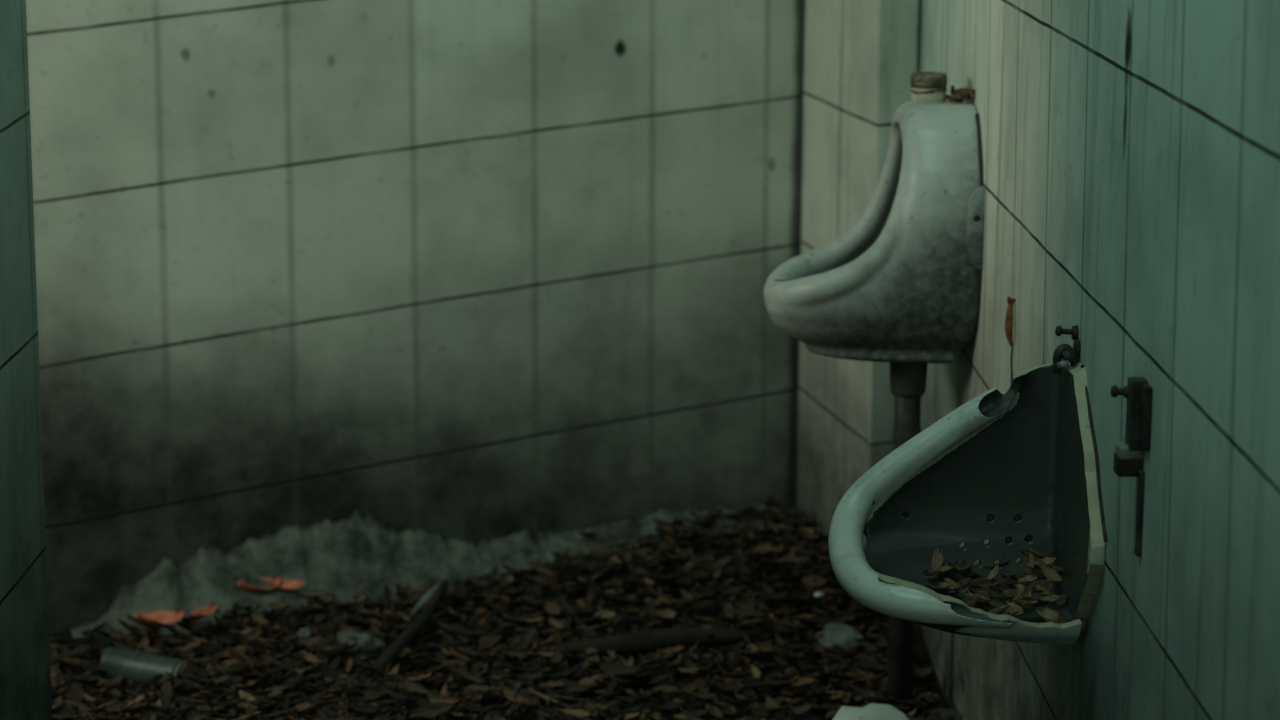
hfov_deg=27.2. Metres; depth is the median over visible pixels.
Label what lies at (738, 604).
dead leaf
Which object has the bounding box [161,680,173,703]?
dead leaf
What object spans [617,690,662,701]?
dead leaf
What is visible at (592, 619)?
dead leaf
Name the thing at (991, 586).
dead leaf
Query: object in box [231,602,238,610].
dead leaf
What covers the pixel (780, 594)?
dead leaf
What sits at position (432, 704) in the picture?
dead leaf
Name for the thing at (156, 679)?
dead leaf
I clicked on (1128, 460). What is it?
wall bracket
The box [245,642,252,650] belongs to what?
dead leaf
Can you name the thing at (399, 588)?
dead leaf
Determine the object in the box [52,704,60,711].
dead leaf
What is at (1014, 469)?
urinal
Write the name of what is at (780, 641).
dead leaf
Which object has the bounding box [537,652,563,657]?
dead leaf
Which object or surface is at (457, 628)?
dead leaf
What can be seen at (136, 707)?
dead leaf
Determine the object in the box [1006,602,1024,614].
dead leaf
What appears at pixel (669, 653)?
dead leaf
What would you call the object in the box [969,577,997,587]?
dead leaf
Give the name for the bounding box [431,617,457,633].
dead leaf
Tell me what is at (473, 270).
wall
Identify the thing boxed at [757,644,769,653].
dead leaf
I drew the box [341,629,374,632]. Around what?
dead leaf
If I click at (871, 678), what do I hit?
dead leaf
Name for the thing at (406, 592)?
dead leaf
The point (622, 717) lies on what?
dead leaf
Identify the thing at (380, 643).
stone
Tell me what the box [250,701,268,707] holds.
dead leaf
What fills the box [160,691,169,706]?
dead leaf
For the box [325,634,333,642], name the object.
dead leaf
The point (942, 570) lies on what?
dead leaf
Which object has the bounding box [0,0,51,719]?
wall partition
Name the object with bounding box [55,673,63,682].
dead leaf
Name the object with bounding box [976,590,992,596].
dead leaf
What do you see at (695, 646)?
dead leaf
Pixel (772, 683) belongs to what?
dead leaf
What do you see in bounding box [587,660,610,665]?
dead leaf
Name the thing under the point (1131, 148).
wall
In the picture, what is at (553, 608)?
dead leaf
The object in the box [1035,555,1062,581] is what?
dead leaf
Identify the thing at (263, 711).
dead leaf
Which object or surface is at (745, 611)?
dead leaf
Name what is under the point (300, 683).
dead leaf
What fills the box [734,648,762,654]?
dead leaf
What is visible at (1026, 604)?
dead leaf
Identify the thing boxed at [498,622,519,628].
dead leaf
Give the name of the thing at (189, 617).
dead leaf
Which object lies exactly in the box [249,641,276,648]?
dead leaf
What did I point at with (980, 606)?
dead leaf
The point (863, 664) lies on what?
dead leaf
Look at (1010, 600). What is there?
dead leaf
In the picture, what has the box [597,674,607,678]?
dead leaf
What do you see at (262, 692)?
dead leaf
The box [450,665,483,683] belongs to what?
dead leaf
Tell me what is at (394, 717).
dead leaf
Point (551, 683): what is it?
dead leaf
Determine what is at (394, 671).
dead leaf
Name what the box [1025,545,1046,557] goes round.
dead leaf
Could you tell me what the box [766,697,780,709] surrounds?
dead leaf
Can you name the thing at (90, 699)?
dead leaf
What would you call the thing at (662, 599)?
dead leaf
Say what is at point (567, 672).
dead leaf
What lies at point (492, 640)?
dead leaf
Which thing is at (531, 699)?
dead leaf
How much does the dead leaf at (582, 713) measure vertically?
0.014 m
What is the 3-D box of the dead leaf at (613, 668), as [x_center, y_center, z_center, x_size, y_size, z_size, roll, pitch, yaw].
[-0.032,0.585,5.003,0.088,0.019,0.027,0,11,-1]
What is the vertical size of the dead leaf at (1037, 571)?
0.021 m
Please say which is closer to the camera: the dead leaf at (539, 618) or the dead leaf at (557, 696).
the dead leaf at (557, 696)
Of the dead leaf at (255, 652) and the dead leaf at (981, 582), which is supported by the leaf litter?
the dead leaf at (255, 652)
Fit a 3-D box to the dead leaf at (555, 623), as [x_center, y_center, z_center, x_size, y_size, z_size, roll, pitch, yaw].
[-0.165,0.520,5.197,0.026,0.016,0.078,-4,12,-23]
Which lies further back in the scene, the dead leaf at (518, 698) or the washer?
the dead leaf at (518, 698)
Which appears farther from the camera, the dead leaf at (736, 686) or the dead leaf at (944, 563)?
the dead leaf at (736, 686)
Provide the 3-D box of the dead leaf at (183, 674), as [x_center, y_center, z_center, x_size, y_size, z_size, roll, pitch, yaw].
[-0.839,0.589,4.916,0.042,0.016,0.014,3,11,13]
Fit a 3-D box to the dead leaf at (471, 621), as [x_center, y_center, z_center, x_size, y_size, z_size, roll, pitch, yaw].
[-0.336,0.525,5.319,0.012,0.008,0.047,4,11,19]
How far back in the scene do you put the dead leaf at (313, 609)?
5.36 m
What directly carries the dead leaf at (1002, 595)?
in the urinal at (1014, 469)
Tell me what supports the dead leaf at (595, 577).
on the leaf litter
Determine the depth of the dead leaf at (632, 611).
5.30 m
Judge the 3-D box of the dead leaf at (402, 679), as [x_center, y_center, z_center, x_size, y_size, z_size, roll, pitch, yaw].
[-0.431,0.598,4.960,0.015,0.022,0.060,6,12,26]
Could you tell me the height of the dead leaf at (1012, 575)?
0.017 m
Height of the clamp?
0.044 m
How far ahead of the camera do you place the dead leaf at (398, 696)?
4.84 m
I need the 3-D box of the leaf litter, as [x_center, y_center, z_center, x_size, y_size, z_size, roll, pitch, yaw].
[-0.393,0.535,5.178,1.964,0.184,1.630,0,11,0]
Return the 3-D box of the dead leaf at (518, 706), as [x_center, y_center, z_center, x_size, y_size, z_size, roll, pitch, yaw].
[-0.224,0.626,4.751,0.017,0.021,0.049,7,13,33]
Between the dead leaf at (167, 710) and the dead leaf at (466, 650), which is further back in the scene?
the dead leaf at (466, 650)
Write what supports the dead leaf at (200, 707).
on the leaf litter
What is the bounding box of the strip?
[1005,297,1015,383]
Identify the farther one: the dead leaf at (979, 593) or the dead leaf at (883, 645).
the dead leaf at (883, 645)
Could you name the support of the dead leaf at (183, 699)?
on the leaf litter
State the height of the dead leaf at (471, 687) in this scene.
0.011 m
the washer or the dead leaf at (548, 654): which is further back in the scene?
the dead leaf at (548, 654)
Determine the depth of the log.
5.14 m
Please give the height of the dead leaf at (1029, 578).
0.012 m
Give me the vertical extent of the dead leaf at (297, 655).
0.018 m
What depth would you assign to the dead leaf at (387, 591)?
5.51 m
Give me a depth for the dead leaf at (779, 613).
5.28 m
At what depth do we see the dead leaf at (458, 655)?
5.11 m
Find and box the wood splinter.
[411,578,447,615]
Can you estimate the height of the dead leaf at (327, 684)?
0.013 m
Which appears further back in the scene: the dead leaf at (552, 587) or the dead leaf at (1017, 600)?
the dead leaf at (552, 587)
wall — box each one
[26,0,803,632]
[795,0,921,544]
[920,0,1279,719]
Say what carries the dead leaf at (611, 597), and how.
on the floor
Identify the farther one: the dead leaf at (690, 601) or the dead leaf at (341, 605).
the dead leaf at (341, 605)
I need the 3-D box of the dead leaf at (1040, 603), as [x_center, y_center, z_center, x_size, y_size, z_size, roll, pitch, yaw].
[0.545,0.332,3.646,0.050,0.019,0.020,-4,11,-21]
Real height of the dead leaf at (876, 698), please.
0.017 m
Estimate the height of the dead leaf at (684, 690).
0.016 m
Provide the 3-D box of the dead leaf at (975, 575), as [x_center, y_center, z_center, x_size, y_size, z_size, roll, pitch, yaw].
[0.479,0.306,3.796,0.034,0.019,0.014,-4,12,-24]
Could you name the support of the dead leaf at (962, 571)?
in the urinal at (1014, 469)
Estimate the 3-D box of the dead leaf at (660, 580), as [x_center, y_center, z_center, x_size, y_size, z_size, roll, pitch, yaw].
[0.046,0.449,5.426,0.077,0.028,0.026,-8,14,-37]
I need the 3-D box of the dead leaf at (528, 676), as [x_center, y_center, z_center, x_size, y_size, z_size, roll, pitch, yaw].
[-0.206,0.596,4.973,0.051,0.013,0.019,-2,11,-13]
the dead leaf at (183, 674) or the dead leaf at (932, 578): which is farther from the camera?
the dead leaf at (183, 674)
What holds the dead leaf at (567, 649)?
on the leaf litter
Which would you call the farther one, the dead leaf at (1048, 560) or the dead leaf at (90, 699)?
the dead leaf at (90, 699)
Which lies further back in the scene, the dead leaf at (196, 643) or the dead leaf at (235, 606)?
the dead leaf at (235, 606)
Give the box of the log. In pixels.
[554,628,750,657]
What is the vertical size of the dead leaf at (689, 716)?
0.020 m
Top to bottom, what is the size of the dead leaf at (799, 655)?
0.024 m
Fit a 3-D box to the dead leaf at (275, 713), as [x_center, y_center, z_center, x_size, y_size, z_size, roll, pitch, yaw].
[-0.657,0.638,4.763,0.053,0.014,0.014,-1,11,-8]
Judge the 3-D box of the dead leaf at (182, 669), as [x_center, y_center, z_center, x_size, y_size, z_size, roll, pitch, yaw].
[-0.869,0.583,5.015,0.016,0.015,0.044,1,11,1]
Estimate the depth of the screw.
3.73 m
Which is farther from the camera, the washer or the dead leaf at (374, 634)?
the dead leaf at (374, 634)
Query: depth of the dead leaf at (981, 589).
3.74 m
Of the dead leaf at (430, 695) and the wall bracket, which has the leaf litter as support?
the dead leaf at (430, 695)
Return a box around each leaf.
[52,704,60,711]
[52,713,79,719]
[54,696,62,708]
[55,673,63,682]
[64,706,74,714]
[69,676,98,682]
[84,693,95,701]
[85,622,106,634]
[88,699,117,712]
[108,703,127,712]
[110,639,135,649]
[118,619,140,634]
[119,702,146,714]
[126,694,143,706]
[127,614,152,628]
[134,610,184,625]
[140,643,161,653]
[152,672,162,686]
[156,704,172,713]
[159,675,171,683]
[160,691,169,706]
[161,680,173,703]
[168,637,203,651]
[176,661,186,673]
[176,696,211,703]
[178,672,194,681]
[180,616,204,619]
[190,604,217,618]
[191,637,212,643]
[195,705,215,711]
[200,690,215,698]
[211,675,229,682]
[215,664,225,674]
[224,699,240,707]
[225,664,249,675]
[227,644,249,661]
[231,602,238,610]
[233,710,264,719]
[235,645,252,650]
[237,577,280,592]
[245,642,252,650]
[247,656,256,668]
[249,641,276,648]
[249,648,260,657]
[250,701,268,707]
[252,612,268,624]
[254,690,272,695]
[260,623,269,630]
[261,710,289,717]
[264,579,305,589]
[267,601,291,608]
[278,678,305,690]
[288,607,324,614]
[294,652,303,658]
[301,591,325,597]
[302,672,324,681]
[305,653,322,662]
[308,646,336,652]
[315,589,336,597]
[317,680,336,687]
[319,628,328,635]
[320,670,346,677]
[324,647,346,657]
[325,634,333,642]
[332,602,351,609]
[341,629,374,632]
[342,698,379,713]
[346,681,353,689]
[358,608,380,616]
[362,638,374,652]
[364,629,389,636]
[383,584,392,603]
[385,612,397,619]
[385,715,397,719]
[388,664,398,675]
[389,693,410,700]
[394,591,408,596]
[396,582,404,600]
[398,651,408,657]
[401,676,416,682]
[404,680,438,693]
[405,716,417,719]
[408,672,431,681]
[415,699,460,717]
[419,659,446,673]
[426,693,465,699]
[426,702,456,707]
[429,695,473,703]
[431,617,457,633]
[442,647,452,655]
[443,632,455,645]
[448,606,458,615]
[448,623,475,636]
[450,647,471,661]
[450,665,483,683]
[456,646,480,655]
[465,685,496,690]
[468,617,477,624]
[470,660,484,674]
[476,634,502,650]
[496,681,515,690]
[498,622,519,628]
[503,689,536,703]
[506,701,524,717]
[517,672,543,679]
[519,616,543,621]
[526,597,542,603]
[526,696,538,707]
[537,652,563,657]
[539,681,566,687]
[544,602,559,614]
[545,689,568,694]
[548,693,584,701]
[549,618,563,629]
[549,664,579,678]
[550,584,567,589]
[551,650,561,663]
[551,684,590,693]
[556,708,590,716]
[565,648,579,651]
[574,601,598,610]
[578,575,596,583]
[581,614,601,622]
[585,648,597,654]
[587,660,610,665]
[594,610,616,617]
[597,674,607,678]
[600,590,626,601]
[600,663,645,674]
[602,618,614,626]
[605,606,622,611]
[612,715,624,719]
[613,578,621,587]
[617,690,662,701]
[627,608,639,613]
[639,690,654,695]
[644,577,653,584]
[646,575,675,583]
[651,685,679,692]
[655,610,676,617]
[657,596,671,604]
[657,645,684,654]
[664,649,673,659]
[665,653,681,666]
[671,594,704,605]
[678,664,711,672]
[678,686,708,694]
[680,706,702,719]
[681,705,712,717]
[689,603,708,610]
[691,640,699,652]
[693,692,715,698]
[707,681,746,690]
[711,650,723,663]
[713,566,723,578]
[729,608,768,616]
[734,602,755,610]
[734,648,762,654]
[736,618,764,625]
[738,562,751,576]
[739,568,748,575]
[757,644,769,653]
[758,680,791,686]
[760,588,789,600]
[762,582,773,593]
[764,553,794,562]
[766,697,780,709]
[769,669,791,679]
[774,620,807,629]
[775,631,785,644]
[776,610,788,616]
[783,675,800,685]
[785,651,805,658]
[788,704,812,717]
[790,677,815,685]
[818,703,844,710]
[829,693,844,700]
[831,613,858,623]
[846,682,869,695]
[854,636,872,640]
[855,661,887,670]
[856,639,877,650]
[858,624,864,633]
[860,695,896,702]
[861,674,882,682]
[873,643,888,647]
[914,668,931,676]
[916,692,937,696]
[922,566,952,575]
[925,575,938,580]
[925,577,970,592]
[925,694,937,704]
[931,548,943,568]
[933,582,958,593]
[933,589,959,595]
[941,560,955,566]
[944,578,959,591]
[947,560,972,576]
[955,566,970,574]
[959,560,972,568]
[960,579,971,602]
[961,591,990,603]
[967,596,978,606]
[968,586,1006,607]
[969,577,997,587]
[970,570,982,578]
[975,591,990,604]
[975,603,994,610]
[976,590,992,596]
[978,587,995,599]
[984,557,1012,568]
[986,604,1008,613]
[987,564,998,578]
[988,583,998,589]
[991,580,1015,589]
[994,586,1003,591]
[997,588,1015,599]
[1000,571,1017,577]
[1003,599,1011,614]
[1005,575,1018,585]
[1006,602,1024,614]
[1007,586,1034,598]
[1008,582,1030,615]
[1012,597,1037,605]
[1015,575,1036,584]
[1016,584,1031,601]
[1020,549,1056,558]
[1021,597,1048,606]
[1022,601,1031,606]
[1024,565,1062,578]
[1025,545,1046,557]
[1025,553,1036,568]
[1030,580,1052,592]
[1033,580,1049,595]
[1034,557,1055,566]
[1034,605,1067,623]
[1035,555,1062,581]
[1037,595,1059,602]
[1055,594,1069,607]
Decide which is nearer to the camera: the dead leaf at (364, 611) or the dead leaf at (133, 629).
the dead leaf at (133, 629)
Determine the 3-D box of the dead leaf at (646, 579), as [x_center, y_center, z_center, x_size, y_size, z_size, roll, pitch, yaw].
[0.020,0.457,5.450,0.015,0.013,0.040,-3,11,-18]
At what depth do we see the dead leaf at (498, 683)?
4.87 m
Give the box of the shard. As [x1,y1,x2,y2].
[833,703,908,719]
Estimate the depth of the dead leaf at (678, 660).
5.04 m
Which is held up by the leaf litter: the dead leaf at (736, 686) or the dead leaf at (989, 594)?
the dead leaf at (736, 686)
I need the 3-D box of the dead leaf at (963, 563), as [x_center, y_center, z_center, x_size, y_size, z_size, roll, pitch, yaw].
[0.465,0.296,3.777,0.019,0.013,0.050,3,11,14]
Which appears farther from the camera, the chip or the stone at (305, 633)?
the chip
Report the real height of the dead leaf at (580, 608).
0.014 m
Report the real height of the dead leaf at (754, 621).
0.019 m
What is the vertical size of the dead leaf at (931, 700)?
0.019 m
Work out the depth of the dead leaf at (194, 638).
5.24 m
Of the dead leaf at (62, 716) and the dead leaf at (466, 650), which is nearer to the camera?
the dead leaf at (62, 716)
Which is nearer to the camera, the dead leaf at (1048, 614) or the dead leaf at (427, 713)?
the dead leaf at (1048, 614)
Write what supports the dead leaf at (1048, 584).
in the urinal at (1014, 469)
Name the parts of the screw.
wall plate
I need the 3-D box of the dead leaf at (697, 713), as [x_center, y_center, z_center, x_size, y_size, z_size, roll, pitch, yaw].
[0.103,0.632,4.766,0.028,0.021,0.089,8,13,34]
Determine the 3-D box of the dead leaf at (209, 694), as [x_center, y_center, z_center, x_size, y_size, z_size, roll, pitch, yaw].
[-0.792,0.613,4.848,0.014,0.023,0.036,5,12,22]
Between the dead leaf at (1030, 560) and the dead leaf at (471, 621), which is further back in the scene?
the dead leaf at (471, 621)
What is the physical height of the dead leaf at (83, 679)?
0.016 m
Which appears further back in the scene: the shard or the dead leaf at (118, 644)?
the dead leaf at (118, 644)
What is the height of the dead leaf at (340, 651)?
0.022 m
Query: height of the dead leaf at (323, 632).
0.011 m
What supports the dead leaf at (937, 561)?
in the urinal at (1014, 469)
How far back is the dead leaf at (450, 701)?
4.81 m
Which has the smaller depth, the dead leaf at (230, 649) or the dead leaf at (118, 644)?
the dead leaf at (230, 649)
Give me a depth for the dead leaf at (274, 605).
5.40 m
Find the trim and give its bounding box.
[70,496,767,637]
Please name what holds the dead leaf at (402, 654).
on the leaf litter
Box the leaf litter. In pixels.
[49,495,957,719]
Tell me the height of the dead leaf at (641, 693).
0.016 m
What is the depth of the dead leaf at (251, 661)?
5.02 m
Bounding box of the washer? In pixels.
[1071,325,1078,339]
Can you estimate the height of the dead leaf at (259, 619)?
0.022 m
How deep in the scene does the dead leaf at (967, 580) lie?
3.68 m
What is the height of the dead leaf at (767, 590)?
0.018 m
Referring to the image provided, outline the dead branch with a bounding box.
[370,581,447,676]
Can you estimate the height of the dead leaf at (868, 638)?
0.013 m
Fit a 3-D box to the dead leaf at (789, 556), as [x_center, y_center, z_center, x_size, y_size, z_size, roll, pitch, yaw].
[0.291,0.413,5.508,0.070,0.019,0.018,-4,11,-20]
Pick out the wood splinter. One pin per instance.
(421, 604)
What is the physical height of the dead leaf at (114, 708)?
0.011 m
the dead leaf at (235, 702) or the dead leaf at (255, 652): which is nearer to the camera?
the dead leaf at (235, 702)
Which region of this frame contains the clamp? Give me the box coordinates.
[1053,344,1078,373]
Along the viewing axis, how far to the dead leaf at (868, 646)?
5.16 m
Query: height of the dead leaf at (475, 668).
0.022 m
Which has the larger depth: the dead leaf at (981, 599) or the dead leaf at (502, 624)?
the dead leaf at (502, 624)
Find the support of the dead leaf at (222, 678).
on the leaf litter
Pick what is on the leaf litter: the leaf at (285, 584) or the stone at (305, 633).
the stone at (305, 633)
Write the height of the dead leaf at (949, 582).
0.015 m
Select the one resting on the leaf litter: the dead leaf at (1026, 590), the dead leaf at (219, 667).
the dead leaf at (219, 667)
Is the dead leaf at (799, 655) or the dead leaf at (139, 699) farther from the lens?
the dead leaf at (799, 655)
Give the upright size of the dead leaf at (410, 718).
0.022 m
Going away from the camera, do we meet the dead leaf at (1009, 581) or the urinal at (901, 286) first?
the dead leaf at (1009, 581)
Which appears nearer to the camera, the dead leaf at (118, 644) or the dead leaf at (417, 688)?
the dead leaf at (417, 688)
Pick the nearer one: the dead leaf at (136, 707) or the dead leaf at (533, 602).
the dead leaf at (136, 707)
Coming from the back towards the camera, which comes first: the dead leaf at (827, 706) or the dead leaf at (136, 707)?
the dead leaf at (827, 706)
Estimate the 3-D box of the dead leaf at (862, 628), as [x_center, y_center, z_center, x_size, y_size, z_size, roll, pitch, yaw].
[0.434,0.530,5.229,0.020,0.033,0.056,-2,11,-11]
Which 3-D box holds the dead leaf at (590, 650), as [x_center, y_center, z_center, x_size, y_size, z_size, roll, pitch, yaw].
[-0.096,0.562,5.101,0.039,0.015,0.012,8,13,35]
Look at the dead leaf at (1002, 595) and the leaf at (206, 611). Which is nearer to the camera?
the dead leaf at (1002, 595)
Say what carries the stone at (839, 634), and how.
on the leaf litter
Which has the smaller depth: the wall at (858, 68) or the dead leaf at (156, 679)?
the dead leaf at (156, 679)
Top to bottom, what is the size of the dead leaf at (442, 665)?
0.019 m
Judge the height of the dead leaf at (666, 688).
0.014 m
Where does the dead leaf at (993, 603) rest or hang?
in the urinal at (1014, 469)
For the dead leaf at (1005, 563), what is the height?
0.019 m
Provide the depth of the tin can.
5.01 m
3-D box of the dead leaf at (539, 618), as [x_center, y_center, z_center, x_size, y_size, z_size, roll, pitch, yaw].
[-0.217,0.515,5.275,0.053,0.015,0.013,5,11,21]
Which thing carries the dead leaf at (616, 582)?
on the leaf litter
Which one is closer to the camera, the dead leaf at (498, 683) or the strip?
the strip
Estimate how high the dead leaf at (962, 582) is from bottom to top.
0.028 m
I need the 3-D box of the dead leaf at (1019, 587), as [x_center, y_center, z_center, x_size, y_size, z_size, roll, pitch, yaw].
[0.529,0.323,3.647,0.018,0.020,0.044,0,11,-2]
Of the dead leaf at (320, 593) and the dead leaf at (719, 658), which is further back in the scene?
the dead leaf at (320, 593)
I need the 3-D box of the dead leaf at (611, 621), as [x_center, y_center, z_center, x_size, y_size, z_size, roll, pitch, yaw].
[-0.062,0.520,5.241,0.021,0.016,0.066,2,11,9]
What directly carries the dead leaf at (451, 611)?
on the leaf litter
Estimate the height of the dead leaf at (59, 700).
0.015 m
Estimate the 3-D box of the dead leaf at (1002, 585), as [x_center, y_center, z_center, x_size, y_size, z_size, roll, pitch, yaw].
[0.507,0.316,3.705,0.051,0.025,0.014,-9,14,-39]
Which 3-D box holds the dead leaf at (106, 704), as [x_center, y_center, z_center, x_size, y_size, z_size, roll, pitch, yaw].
[-0.975,0.628,4.804,0.055,0.019,0.015,-4,11,-20]
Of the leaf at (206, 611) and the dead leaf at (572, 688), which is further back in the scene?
the leaf at (206, 611)
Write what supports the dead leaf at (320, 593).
on the leaf litter
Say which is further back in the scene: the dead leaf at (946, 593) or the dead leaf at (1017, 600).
the dead leaf at (946, 593)
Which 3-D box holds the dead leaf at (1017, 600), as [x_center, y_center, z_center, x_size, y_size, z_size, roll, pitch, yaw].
[0.529,0.333,3.632,0.016,0.012,0.040,-6,12,-28]
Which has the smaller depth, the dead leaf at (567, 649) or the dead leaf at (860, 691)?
the dead leaf at (860, 691)
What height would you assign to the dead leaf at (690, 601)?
0.028 m
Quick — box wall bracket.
[1111,377,1152,556]
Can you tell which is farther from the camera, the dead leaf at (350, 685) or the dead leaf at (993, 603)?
the dead leaf at (350, 685)
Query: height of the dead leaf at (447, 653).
0.015 m
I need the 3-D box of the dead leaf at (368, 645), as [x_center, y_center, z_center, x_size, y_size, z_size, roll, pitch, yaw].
[-0.534,0.562,5.197,0.020,0.016,0.062,2,11,8]
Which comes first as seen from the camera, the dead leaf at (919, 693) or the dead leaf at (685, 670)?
the dead leaf at (919, 693)
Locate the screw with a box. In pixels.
[1055,325,1080,356]
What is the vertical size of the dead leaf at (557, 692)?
0.010 m
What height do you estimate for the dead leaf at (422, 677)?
0.022 m
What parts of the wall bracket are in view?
plate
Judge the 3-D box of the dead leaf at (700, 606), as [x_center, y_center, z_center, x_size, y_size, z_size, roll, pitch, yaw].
[0.113,0.495,5.297,0.049,0.018,0.014,3,11,15]
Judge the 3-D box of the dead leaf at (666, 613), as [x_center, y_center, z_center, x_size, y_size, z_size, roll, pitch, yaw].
[0.051,0.507,5.259,0.055,0.016,0.018,-6,12,-30]
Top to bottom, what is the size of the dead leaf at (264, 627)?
0.012 m
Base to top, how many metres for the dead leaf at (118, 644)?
0.021 m
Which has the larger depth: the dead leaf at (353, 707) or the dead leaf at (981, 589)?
the dead leaf at (353, 707)
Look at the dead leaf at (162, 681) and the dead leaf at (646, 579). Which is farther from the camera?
the dead leaf at (646, 579)
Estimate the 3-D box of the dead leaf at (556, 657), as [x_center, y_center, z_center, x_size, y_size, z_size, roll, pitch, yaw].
[-0.159,0.569,5.042,0.022,0.018,0.054,1,11,5]
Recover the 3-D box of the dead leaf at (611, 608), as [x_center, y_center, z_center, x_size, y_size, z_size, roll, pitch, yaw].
[-0.052,0.501,5.316,0.040,0.015,0.014,-3,11,-16]
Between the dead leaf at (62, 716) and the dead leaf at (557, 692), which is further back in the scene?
the dead leaf at (557, 692)
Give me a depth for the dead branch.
5.19 m
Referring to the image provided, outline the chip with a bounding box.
[814,592,823,597]
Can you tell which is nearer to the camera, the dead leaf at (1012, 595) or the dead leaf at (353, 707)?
the dead leaf at (1012, 595)
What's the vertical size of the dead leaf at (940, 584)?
0.013 m
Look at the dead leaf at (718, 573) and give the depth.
5.49 m
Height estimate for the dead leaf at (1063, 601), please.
0.018 m
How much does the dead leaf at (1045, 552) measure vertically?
0.022 m
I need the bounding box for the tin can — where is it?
[99,646,185,691]
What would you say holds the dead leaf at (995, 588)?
in the urinal at (1014, 469)
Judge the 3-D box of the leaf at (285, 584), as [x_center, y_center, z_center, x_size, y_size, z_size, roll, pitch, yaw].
[-0.739,0.467,5.488,0.094,0.024,0.025,5,11,21]
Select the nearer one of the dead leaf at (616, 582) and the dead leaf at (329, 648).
the dead leaf at (329, 648)
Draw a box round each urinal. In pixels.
[764,72,985,713]
[828,359,1106,643]
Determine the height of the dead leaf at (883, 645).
0.014 m
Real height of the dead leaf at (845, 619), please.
0.015 m
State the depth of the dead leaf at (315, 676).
4.97 m
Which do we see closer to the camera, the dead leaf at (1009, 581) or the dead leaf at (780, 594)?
the dead leaf at (1009, 581)
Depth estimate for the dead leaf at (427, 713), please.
4.73 m
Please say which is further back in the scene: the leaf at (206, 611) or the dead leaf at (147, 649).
the leaf at (206, 611)
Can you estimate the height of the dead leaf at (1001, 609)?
0.015 m
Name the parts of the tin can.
can lid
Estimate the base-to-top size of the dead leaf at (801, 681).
0.013 m
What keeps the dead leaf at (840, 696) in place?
on the leaf litter
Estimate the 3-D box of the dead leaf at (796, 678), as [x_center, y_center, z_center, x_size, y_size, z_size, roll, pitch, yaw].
[0.278,0.597,4.925,0.019,0.036,0.060,-4,12,-22]
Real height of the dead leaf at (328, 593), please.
0.011 m
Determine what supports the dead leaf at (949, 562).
in the urinal at (1014, 469)
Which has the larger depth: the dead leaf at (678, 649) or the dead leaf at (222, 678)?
the dead leaf at (678, 649)
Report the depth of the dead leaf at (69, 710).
4.82 m
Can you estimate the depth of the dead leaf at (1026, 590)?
3.65 m
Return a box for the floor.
[49,512,954,719]
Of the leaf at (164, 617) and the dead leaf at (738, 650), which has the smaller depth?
the dead leaf at (738, 650)
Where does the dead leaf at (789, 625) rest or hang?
on the leaf litter
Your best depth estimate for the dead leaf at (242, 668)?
4.97 m
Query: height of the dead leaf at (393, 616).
0.016 m
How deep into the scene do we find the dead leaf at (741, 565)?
5.50 m
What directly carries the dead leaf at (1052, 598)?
in the urinal at (1014, 469)
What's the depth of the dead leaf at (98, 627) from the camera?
5.27 m
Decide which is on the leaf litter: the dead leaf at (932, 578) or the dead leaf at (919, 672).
the dead leaf at (919, 672)
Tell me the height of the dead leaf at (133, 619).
0.018 m
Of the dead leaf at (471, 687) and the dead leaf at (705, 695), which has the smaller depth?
the dead leaf at (705, 695)
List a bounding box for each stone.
[297,627,311,638]
[331,630,385,656]
[814,623,863,652]
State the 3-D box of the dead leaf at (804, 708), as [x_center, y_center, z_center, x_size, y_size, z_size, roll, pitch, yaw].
[0.293,0.640,4.820,0.050,0.024,0.018,-2,11,-10]
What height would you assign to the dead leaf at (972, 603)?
0.034 m
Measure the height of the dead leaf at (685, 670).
0.022 m
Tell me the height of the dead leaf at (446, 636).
0.012 m
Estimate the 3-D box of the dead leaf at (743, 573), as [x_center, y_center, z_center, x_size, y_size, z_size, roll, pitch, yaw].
[0.214,0.436,5.448,0.017,0.018,0.054,-3,11,-17]
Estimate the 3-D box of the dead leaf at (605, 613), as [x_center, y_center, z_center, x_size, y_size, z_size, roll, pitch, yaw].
[-0.068,0.506,5.273,0.048,0.015,0.012,-2,11,-14]
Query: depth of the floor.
5.28 m
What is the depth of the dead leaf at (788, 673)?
4.95 m
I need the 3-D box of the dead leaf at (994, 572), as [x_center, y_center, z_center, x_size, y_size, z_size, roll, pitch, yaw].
[0.493,0.302,3.726,0.030,0.027,0.013,-3,11,-18]
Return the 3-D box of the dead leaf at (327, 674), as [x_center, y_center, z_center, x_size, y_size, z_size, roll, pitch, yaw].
[-0.584,0.594,5.000,0.067,0.011,0.019,-9,14,-40]
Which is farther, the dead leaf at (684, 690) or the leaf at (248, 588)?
the leaf at (248, 588)
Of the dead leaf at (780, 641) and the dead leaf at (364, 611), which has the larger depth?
the dead leaf at (364, 611)
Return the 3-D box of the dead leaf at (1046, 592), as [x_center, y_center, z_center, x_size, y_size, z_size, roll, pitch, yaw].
[0.555,0.317,3.658,0.019,0.015,0.049,-1,11,-6]
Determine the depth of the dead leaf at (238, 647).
5.18 m

